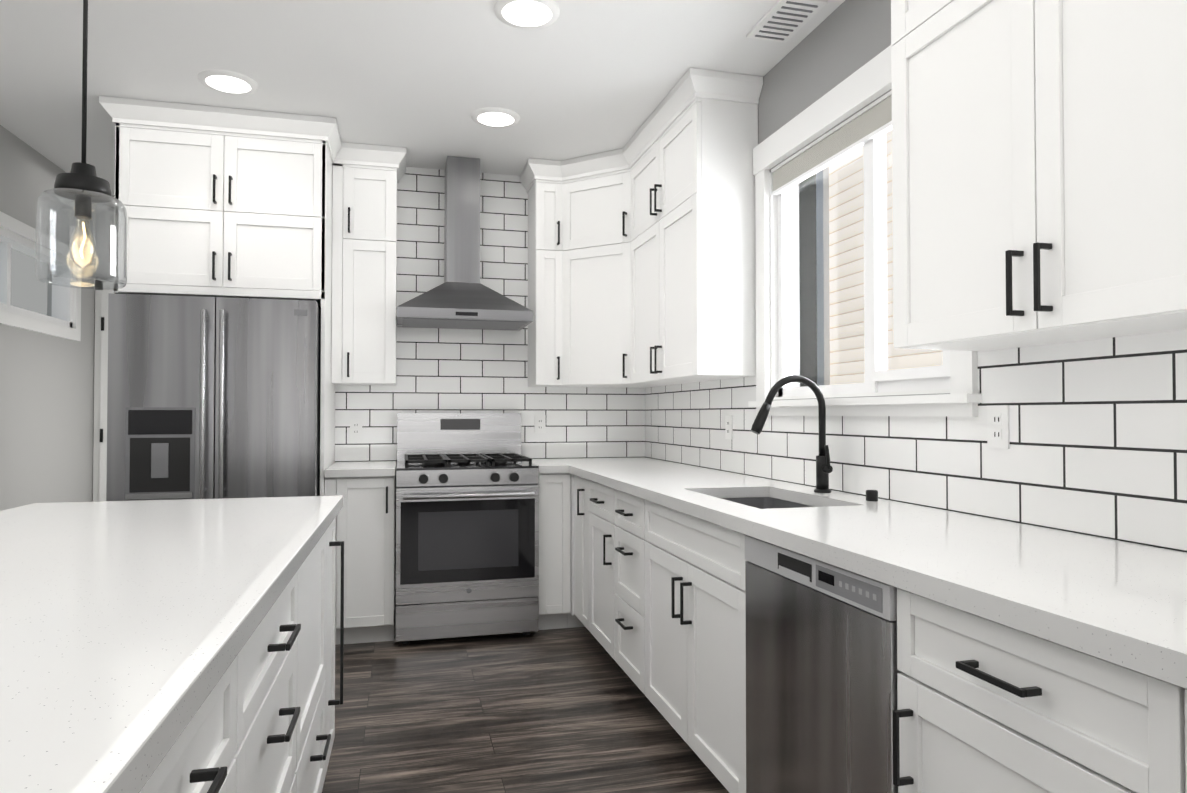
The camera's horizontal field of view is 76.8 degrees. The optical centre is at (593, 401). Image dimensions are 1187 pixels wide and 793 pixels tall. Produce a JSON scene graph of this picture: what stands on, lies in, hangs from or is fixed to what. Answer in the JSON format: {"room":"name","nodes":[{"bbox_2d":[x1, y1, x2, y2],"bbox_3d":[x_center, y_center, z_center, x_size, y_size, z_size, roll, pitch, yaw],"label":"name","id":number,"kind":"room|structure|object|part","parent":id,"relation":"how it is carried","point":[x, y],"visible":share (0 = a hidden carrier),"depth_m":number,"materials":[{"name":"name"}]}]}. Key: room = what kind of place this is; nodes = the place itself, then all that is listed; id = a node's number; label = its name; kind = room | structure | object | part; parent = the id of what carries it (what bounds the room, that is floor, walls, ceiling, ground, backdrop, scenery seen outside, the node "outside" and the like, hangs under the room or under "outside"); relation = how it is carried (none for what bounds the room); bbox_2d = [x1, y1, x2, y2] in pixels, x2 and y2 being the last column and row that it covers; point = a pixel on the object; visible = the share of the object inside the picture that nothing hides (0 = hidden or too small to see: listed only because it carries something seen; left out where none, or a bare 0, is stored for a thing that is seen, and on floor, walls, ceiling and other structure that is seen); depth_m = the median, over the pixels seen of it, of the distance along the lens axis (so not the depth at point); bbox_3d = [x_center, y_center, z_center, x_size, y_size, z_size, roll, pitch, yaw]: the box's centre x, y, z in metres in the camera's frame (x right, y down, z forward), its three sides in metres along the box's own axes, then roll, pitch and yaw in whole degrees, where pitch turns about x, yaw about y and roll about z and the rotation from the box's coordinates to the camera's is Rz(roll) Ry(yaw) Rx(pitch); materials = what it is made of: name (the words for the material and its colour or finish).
{"room":"kitchen","nodes":[
{"label":"kitchen","id":0,"kind":"room"},
{"bbox_2d":[0,125,96,510],"bbox_3d":[-2.297,-0.138,0.603,0.140,2.685,9.440,0,-1,-14],"label":"wall","id":1,"kind":"structure","parent":0,"point":[46,415],"depth_m":4.33,"materials":[{"name":"grey paint"}]},
{"bbox_2d":[0,211,81,340],"bbox_3d":[-3.151,-0.683,4.048,0.120,0.570,1.500,0,-1,-14],"label":"window","id":2,"kind":"structure","parent":1,"relation":"in","point":[63,320],"depth_m":4.31,"materials":[{"name":"white"}]},
{"bbox_2d":[96,195,114,279],"bbox_3d":[-3.075,-0.061,5.204,0.930,2.685,0.140,0,-1,-14],"label":"wall","id":3,"kind":"structure","parent":0,"point":[102,242],"depth_m":5.08,"materials":[{"name":"grey paint"}]},
{"bbox_2d":[93,280,113,501],"bbox_3d":[-3.075,0.230,5.099,0.640,2.100,0.051,0,-1,-14],"label":"door frame","id":4,"kind":"structure","parent":3,"relation":"attached to","point":[100,400],"depth_m":5.04,"materials":[{"name":"white wood"}]},
{"bbox_2d":[395,555,395,613],"bbox_3d":[-1.013,-0.071,4.599,3.040,2.685,0.140,0,-1,-14],"label":"wall","id":5,"kind":"structure","parent":0,"point":[395,584],"depth_m":4.45,"materials":[{"name":"grey paint"}]},
{"bbox_2d":[350,419,361,437],"bbox_3d":[-1.400,0.158,4.410,0.070,0.114,0.008,0,-1,-14],"label":"electrical outlet","id":6,"kind":"object","parent":5,"relation":"attached to","point":[355,428],"visible":1,"depth_m":4.41,"materials":[{"name":"white plastic"}]},
{"bbox_2d":[397,156,533,330],"bbox_3d":[-0.755,-0.930,4.342,0.741,0.972,0.493,0,-1,-14],"label":"range hood","id":7,"kind":"object","parent":5,"relation":"attached to","point":[461,297],"visible":0.98,"depth_m":4.31,"materials":[{"name":"metal"}]},
{"bbox_2d":[534,415,545,432],"bbox_3d":[-0.334,0.143,4.685,0.070,0.114,0.008,0,-1,-14],"label":"electrical outlet","id":8,"kind":"object","parent":5,"relation":"attached to","point":[539,423],"visible":1,"depth_m":4.68,"materials":[{"name":"white plastic"}]},
{"bbox_2d":[0,0,844,194],"bbox_3d":[-0.493,-1.504,1.018,4.150,0.060,9.900,0,-1,-14],"label":"ceiling","id":9,"kind":"structure","parent":0,"point":[421,81],"depth_m":3.19,"materials":[{"name":"white paint"}]},
{"bbox_2d":[35,0,127,289],"bbox_3d":[-1.067,-0.855,1.572,0.158,1.218,0.158,0,-1,-14],"label":"pendant light","id":10,"kind":"object","parent":9,"relation":"hanging from","point":[83,185],"visible":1,"depth_m":1.56,"materials":[{"name":"clear glass"}]},
{"bbox_3d":[-1.067,-0.342,1.563,0.158,0.192,0.158,0,-1,-14],"label":"glass","id":11,"kind":"part","parent":10,"relation":"part of","materials":[{"name":"clear glass"}]},
{"bbox_2d":[198,69,257,94],"bbox_3d":[-1.638,-1.427,3.355,0.242,0.013,0.242,-1,-1,31],"label":"recessed light","id":12,"kind":"object","parent":9,"relation":"in","point":[234,83],"depth_m":3.33,"materials":[{"name":"white plastic"}]},
{"bbox_2d":[471,107,519,127],"bbox_3d":[-0.490,-1.421,3.754,0.242,0.013,0.242,-1,-1,31],"label":"recessed light","id":13,"kind":"object","parent":9,"relation":"in","point":[495,117],"depth_m":3.73,"materials":[{"name":"white plastic"}]},
{"bbox_2d":[494,0,559,29],"bbox_3d":[-0.245,-1.437,2.764,0.242,0.013,0.242,-1,-1,31],"label":"recessed light","id":14,"kind":"object","parent":9,"relation":"in","point":[528,13],"depth_m":2.76,"materials":[{"name":"white plastic"}]},
{"bbox_2d":[747,0,826,42],"bbox_3d":[0.721,-1.435,2.817,0.170,0.015,0.300,0,-1,-14],"label":"air vent","id":15,"kind":"object","parent":9,"relation":"in","point":[783,21],"depth_m":2.80,"materials":[{"name":"white metal"}]},
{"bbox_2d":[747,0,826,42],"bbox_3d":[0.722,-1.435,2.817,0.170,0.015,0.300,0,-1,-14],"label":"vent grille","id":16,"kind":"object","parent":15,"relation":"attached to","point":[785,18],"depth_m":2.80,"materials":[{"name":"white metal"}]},
{"bbox_2d":[322,614,728,792],"bbox_3d":[-0.493,1.240,0.972,4.150,0.060,9.900,0,-1,-14],"label":"floor","id":17,"kind":"structure","parent":0,"point":[568,710],"depth_m":2.89,"materials":[{"name":"brown wood"}]},
{"bbox_2d":[0,496,343,792],"bbox_3d":[-0.761,0.741,0.281,0.949,0.915,4.470,0,-1,-14],"label":"kitchen island","id":18,"kind":"object","parent":17,"relation":"on","point":[170,646],"visible":1,"depth_m":1.15,"materials":[{"name":"white stone"}]},
{"bbox_2d":[106,292,320,500],"bbox_3d":[-1.867,0.380,3.846,0.893,1.757,0.816,0,-1,-14],"label":"refrigerator","id":19,"kind":"object","parent":17,"relation":"on","point":[213,397],"visible":0.54,"depth_m":3.51,"materials":[{"name":"grey metal"}]},
{"bbox_2d":[396,413,538,643],"bbox_3d":[-0.721,0.664,4.182,0.737,1.200,0.728,0,-1,-14],"label":"gas range","id":20,"kind":"object","parent":17,"relation":"on","point":[467,524],"visible":1,"depth_m":3.92,"materials":[{"name":"grey metal"}]},
{"bbox_2d":[99,0,1186,792],"bbox_3d":[-0.398,-0.116,1.886,2.917,2.684,5.418,0,-1,-14],"label":"fitted kitchen","id":21,"kind":"object","parent":17,"relation":"on","point":[1039,172],"visible":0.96,"depth_m":2.05,"materials":[{"name":"white wood"}]},
{"bbox_2d":[751,375,832,492],"bbox_3d":[0.703,0.115,2.628,0.307,0.418,0.096,0,-1,-14],"label":"faucet","id":22,"kind":"object","parent":21,"relation":"on","point":[823,468],"depth_m":2.65,"materials":[{"name":"black metal"}]},
{"bbox_2d":[527,457,1186,688],"bbox_3d":[0.614,0.335,2.135,0.814,0.040,5.410,0,-1,-14],"label":"countertop","id":23,"kind":"structure","parent":21,"relation":"on","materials":[{"name":"white stone"}]},
{"bbox_2d":[866,490,877,500],"bbox_3d":[0.896,0.303,2.409,0.038,0.034,0.038,0,-1,-14],"label":"switch","id":24,"kind":"object","parent":21,"relation":"attached to","point":[871,495],"depth_m":2.39,"materials":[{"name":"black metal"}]},
{"bbox_2d":[745,535,902,792],"bbox_3d":[0.782,0.788,1.799,0.612,0.872,0.622,0,-1,-14],"label":"dishwasher","id":25,"kind":"object","parent":17,"relation":"on","point":[822,671],"visible":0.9,"depth_m":1.68,"materials":[{"name":"grey metal"}]},
{"bbox_2d":[335,45,1186,551],"bbox_3d":[0.203,-0.549,1.749,2.030,1.825,6.000,0,-1,-14],"label":"wall","id":26,"kind":"structure","parent":0,"point":[1097,431],"depth_m":2.74,"materials":[{"name":"tile"}]},
{"bbox_3d":[0.925,-0.542,2.700,0.156,1.188,1.320,0,-1,-14],"label":"window trim casing","id":27,"kind":"part","parent":26,"relation":"part of","materials":[{"name":"white wood"}]},
{"bbox_2d":[758,0,949,400],"bbox_3d":[1.431,-0.133,0.923,0.140,2.685,8.200,0,-1,-14],"label":"wall","id":28,"kind":"structure","parent":0,"point":[844,40],"depth_m":2.88,"materials":[{"name":"grey paint"}]},
{"bbox_2d":[725,416,732,438],"bbox_3d":[0.653,0.125,3.610,0.008,0.114,0.070,0,-1,-14],"label":"electrical outlet","id":29,"kind":"object","parent":28,"relation":"attached to","point":[728,427],"visible":1,"depth_m":3.60,"materials":[{"name":"white plastic"}]},
{"bbox_2d":[778,133,949,396],"bbox_3d":[0.947,-0.513,2.705,0.052,0.971,1.096,0,-1,-14],"label":"window","id":30,"kind":"structure","parent":28,"relation":"in","point":[879,376],"depth_m":2.57,"materials":[{"name":"white"}]},
{"bbox_2d":[772,95,891,195],"bbox_3d":[0.920,-0.948,2.705,0.026,0.098,1.088,0,-1,-14],"label":"window blind","id":31,"kind":"object","parent":30,"relation":"attached to","point":[874,122],"visible":0.64,"depth_m":2.76,"materials":[{"name":"grey fabric"}]},
{"bbox_2d":[987,405,1009,448],"bbox_3d":[1.072,0.067,1.984,0.008,0.114,0.070,0,-1,-14],"label":"electrical outlet","id":32,"kind":"object","parent":28,"relation":"attached to","point":[997,426],"visible":1,"depth_m":1.98,"materials":[{"name":"white plastic"}]},
{"label":"outside","id":33,"kind":"structure","parent":0,"visible":0},
{"bbox_2d":[10,248,47,314],"bbox_3d":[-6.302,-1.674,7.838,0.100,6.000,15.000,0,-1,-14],"label":"window pane","id":34,"kind":"structure","parent":33,"point":[28,290],"depth_m":8.46,"materials":[{"name":"glass"}]},
{"bbox_3d":[4.406,1.760,5.376,7.860,0.050,17.000,0,-1,-14],"label":"ground","id":35,"kind":"structure","parent":33,"visible":0},
{"bbox_2d":[799,174,816,386],"bbox_3d":[3.559,-1.399,9.341,3.550,6.500,0.200,0,-1,-14],"label":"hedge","id":36,"kind":"object","parent":35,"relation":"on","point":[802,299],"depth_m":8.99,"materials":[{"name":"grey"}]},
{"bbox_2d":[816,130,941,385],"bbox_3d":[3.256,-1.508,2.883,0.160,6.500,8.640,0,-1,-14],"label":"siding","id":37,"kind":"object","parent":35,"relation":"on","point":[827,309],"depth_m":6.68,"materials":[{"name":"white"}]}
]}

